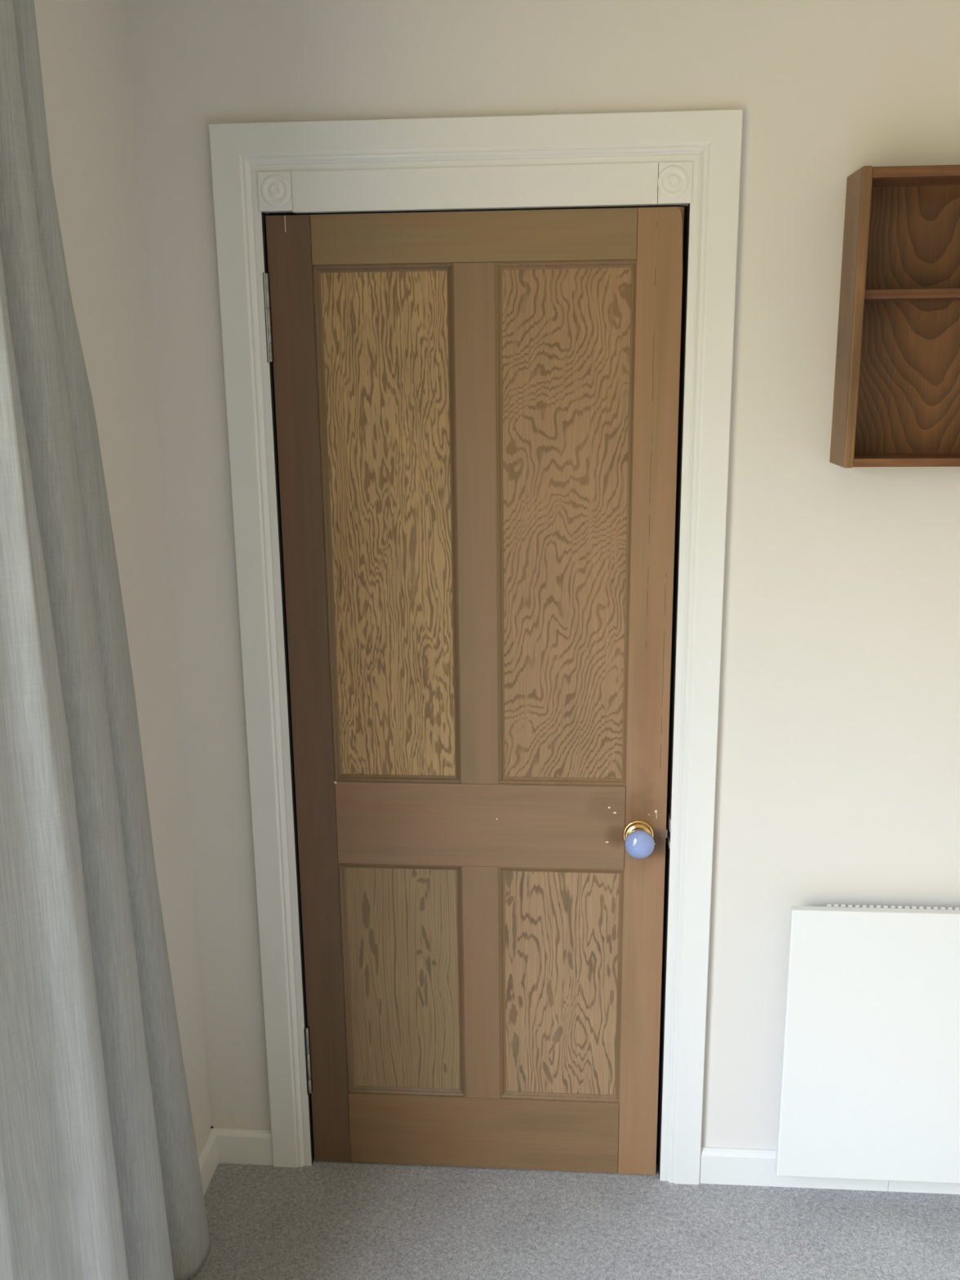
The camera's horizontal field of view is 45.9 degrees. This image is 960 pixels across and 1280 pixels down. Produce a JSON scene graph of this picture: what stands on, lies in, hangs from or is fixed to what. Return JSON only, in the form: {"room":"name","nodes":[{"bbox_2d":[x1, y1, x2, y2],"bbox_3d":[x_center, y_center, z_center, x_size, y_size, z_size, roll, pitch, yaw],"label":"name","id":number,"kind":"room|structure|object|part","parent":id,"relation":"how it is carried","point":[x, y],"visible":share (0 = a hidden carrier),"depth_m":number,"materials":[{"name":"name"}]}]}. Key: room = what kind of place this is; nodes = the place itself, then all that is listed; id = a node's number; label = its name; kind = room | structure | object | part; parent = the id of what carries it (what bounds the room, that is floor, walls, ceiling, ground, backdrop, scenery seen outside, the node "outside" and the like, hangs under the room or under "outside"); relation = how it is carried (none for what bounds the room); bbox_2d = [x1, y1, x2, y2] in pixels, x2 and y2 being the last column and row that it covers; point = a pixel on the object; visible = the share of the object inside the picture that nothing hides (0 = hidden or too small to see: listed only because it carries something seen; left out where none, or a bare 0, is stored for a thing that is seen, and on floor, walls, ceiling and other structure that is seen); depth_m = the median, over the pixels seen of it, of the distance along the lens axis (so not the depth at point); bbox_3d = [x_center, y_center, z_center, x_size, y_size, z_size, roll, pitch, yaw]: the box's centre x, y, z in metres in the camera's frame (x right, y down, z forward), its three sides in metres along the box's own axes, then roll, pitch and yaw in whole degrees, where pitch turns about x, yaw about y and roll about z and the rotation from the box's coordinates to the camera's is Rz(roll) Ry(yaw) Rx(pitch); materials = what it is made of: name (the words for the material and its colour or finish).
{"room":"bedroom","nodes":[
{"label":"bedroom","id":0,"kind":"room"},
{"bbox_2d":[34,0,211,1154],"bbox_3d":[-0.842,0.406,0.342,0.150,2.550,4.000,0,14,4],"label":"wall","id":1,"kind":"structure","parent":0,"point":[83,45],"depth_m":2.03,"materials":[{"name":"paint"}]},
{"bbox_2d":[197,1126,217,1195],"bbox_3d":[-0.746,1.606,0.626,0.016,0.082,4.000,0,14,4],"label":"baseboard","id":2,"kind":"structure","parent":1,"relation":"attached to","point":[207,1156],"depth_m":2.49,"materials":[{"name":"white wood"}]},
{"bbox_2d":[124,0,959,1149],"bbox_3d":[1.045,-0.066,2.208,3.628,2.550,0.120,0,14,4],"label":"wall","id":3,"kind":"structure","parent":0,"point":[837,768],"depth_m":2.13,"materials":[{"name":"paint"}]},
{"bbox_2d":[210,1126,273,1165],"bbox_3d":[-0.535,1.138,2.551,0.142,0.082,0.016,0,14,4],"label":"baseboard","id":4,"kind":"structure","parent":3,"relation":"attached to","point":[235,1145],"depth_m":2.54,"materials":[{"name":"white wood"}]},
{"bbox_2d":[262,206,684,1174],"bbox_3d":[-0.007,0.203,2.275,0.773,2.010,0.102,0,14,4],"label":"door","id":5,"kind":"structure","parent":3,"relation":"in","point":[477,412],"depth_m":2.26,"materials":[{"name":"brown wood"}]},
{"bbox_3d":[-0.174,-0.201,2.213,0.262,1.014,0.010,0,14,4],"label":"panel moulding","id":6,"kind":"part","parent":5,"relation":"part of","materials":[{"name":"brown wood"}]},
{"bbox_3d":[-0.173,-0.203,2.221,0.258,1.010,0.009,0,14,4],"label":"panel","id":7,"kind":"part","parent":5,"relation":"part of","materials":[{"name":"brown wood"}]},
{"bbox_3d":[-0.164,0.735,2.439,0.261,0.549,0.010,0,14,4],"label":"panel moulding","id":8,"kind":"part","parent":5,"relation":"part of","materials":[{"name":"brown wood"}]},
{"bbox_3d":[-0.163,0.733,2.448,0.257,0.545,0.009,0,14,4],"label":"panel","id":9,"kind":"part","parent":5,"relation":"part of","materials":[{"name":"brown wood"}]},
{"bbox_3d":[-0.013,-0.738,2.082,0.596,0.088,0.034,0,14,4],"label":"rail","id":10,"kind":"part","parent":5,"relation":"part of","materials":[{"name":"brown wood"}]},
{"bbox_3d":[-0.001,0.378,2.351,0.597,0.182,0.035,0,14,4],"label":"lock rail","id":11,"kind":"part","parent":5,"relation":"part of","materials":[{"name":"brown wood"}]},
{"bbox_3d":[0.007,1.087,2.523,0.596,0.176,0.034,0,14,4],"label":"rail","id":12,"kind":"part","parent":5,"relation":"part of","materials":[{"name":"brown wood"}]},
{"bbox_3d":[0.172,0.738,2.414,0.264,0.549,0.010,0,14,4],"label":"panel moulding","id":13,"kind":"part","parent":5,"relation":"part of","materials":[{"name":"brown wood"}]},
{"bbox_3d":[0.173,0.736,2.423,0.260,0.545,0.009,0,14,4],"label":"panel","id":14,"kind":"part","parent":5,"relation":"part of","materials":[{"name":"brown wood"}]},
{"bbox_3d":[0.163,-0.199,2.187,0.263,1.014,0.010,0,14,4],"label":"panel moulding","id":15,"kind":"part","parent":5,"relation":"part of","materials":[{"name":"brown wood"}]},
{"bbox_3d":[0.164,-0.201,2.196,0.259,1.010,0.009,0,14,4],"label":"panel","id":16,"kind":"part","parent":5,"relation":"part of","materials":[{"name":"brown wood"}]},
{"bbox_3d":[0.322,0.401,2.300,0.064,0.064,0.032,0,14,4],"label":"knob","id":17,"kind":"part","parent":5,"relation":"part of","materials":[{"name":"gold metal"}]},
{"bbox_2d":[208,109,742,1184],"bbox_3d":[-0.002,0.123,2.289,0.945,2.168,0.072,0,14,4],"label":"door frame","id":18,"kind":"structure","parent":3,"relation":"attached to","point":[689,160],"depth_m":2.12,"materials":[{"name":"wood"}]},
{"bbox_3d":[-0.432,0.125,2.298,0.088,2.168,0.026,-1,14,-2],"label":"casing","id":19,"kind":"part","parent":18,"relation":"part of","materials":[{"name":"white wood"}]},
{"bbox_3d":[-0.014,-0.886,2.023,0.945,0.083,0.030,0,14,4],"label":"head casing","id":20,"kind":"part","parent":18,"relation":"part of","materials":[{"name":"white wood"}]},
{"bbox_3d":[0.386,0.390,2.313,0.003,0.063,0.033,0,14,4],"label":"strike plate","id":21,"kind":"part","parent":18,"relation":"part of","materials":[{"name":"metal"}]},
{"bbox_3d":[0.425,0.131,2.233,0.088,2.168,0.026,2,14,11],"label":"casing","id":22,"kind":"part","parent":18,"relation":"part of","materials":[{"name":"white wood"}]},
{"bbox_2d":[699,1146,959,1194],"bbox_3d":[1.596,1.153,2.392,2.240,0.082,0.016,0,14,4],"label":"baseboard","id":23,"kind":"structure","parent":3,"relation":"attached to","point":[753,1166],"depth_m":2.46,"materials":[{"name":"white wood"}]},
{"bbox_2d":[774,904,959,1183],"bbox_3d":[1.097,0.826,2.317,0.950,0.612,0.080,0,14,4],"label":"heater","id":24,"kind":"object","parent":3,"relation":"attached to","point":[869,1086],"visible":1,"depth_m":2.30,"materials":[{"name":"white metal"}]},
{"bbox_2d":[815,904,959,910],"bbox_3d":[1.093,0.549,2.235,0.890,0.035,0.008,0,14,4],"label":"grille","id":25,"kind":"object","parent":24,"relation":"attached to","point":[828,907],"depth_m":2.25,"materials":[{"name":"white metal"}]},
{"bbox_2d":[829,164,959,467],"bbox_3d":[0.953,-0.557,1.976,0.620,0.499,0.113,0,14,4],"label":"wall shelf","id":26,"kind":"object","parent":3,"relation":"attached to","point":[896,393],"visible":1,"depth_m":2.02,"materials":[{"name":"brown wood"}]},
{"bbox_3d":[0.652,-0.559,1.998,0.018,0.499,0.113,0,14,4],"label":"panel","id":27,"kind":"part","parent":26,"relation":"part of","materials":[{"name":"brown wood"}]},
{"bbox_3d":[0.953,-0.603,1.972,0.585,0.016,0.087,0,14,4],"label":"shelf","id":28,"kind":"part","parent":26,"relation":"part of","materials":[{"name":"brown wood"}]},
{"bbox_2d":[187,1159,959,1279],"bbox_3d":[0.932,1.624,0.863,3.928,0.100,5.300,0,14,4],"label":"floor","id":29,"kind":"structure","parent":0,"point":[322,1220],"depth_m":2.35,"materials":[{"name":"grey carpet"}]},
{"bbox_3d":[0.904,-0.951,0.239,3.928,0.100,5.300,0,14,4],"label":"ceiling","id":30,"kind":"structure","parent":0,"visible":0},
{"bbox_2d":[0,0,211,1279],"bbox_3d":[-0.594,0.112,1.520,0.173,2.538,1.008,-2,14,-4],"label":"curtain","id":31,"kind":"object","parent":30,"relation":"hanging from","point":[100,1179],"visible":1,"depth_m":1.47,"materials":[{"name":"grey fabric"}]}
]}

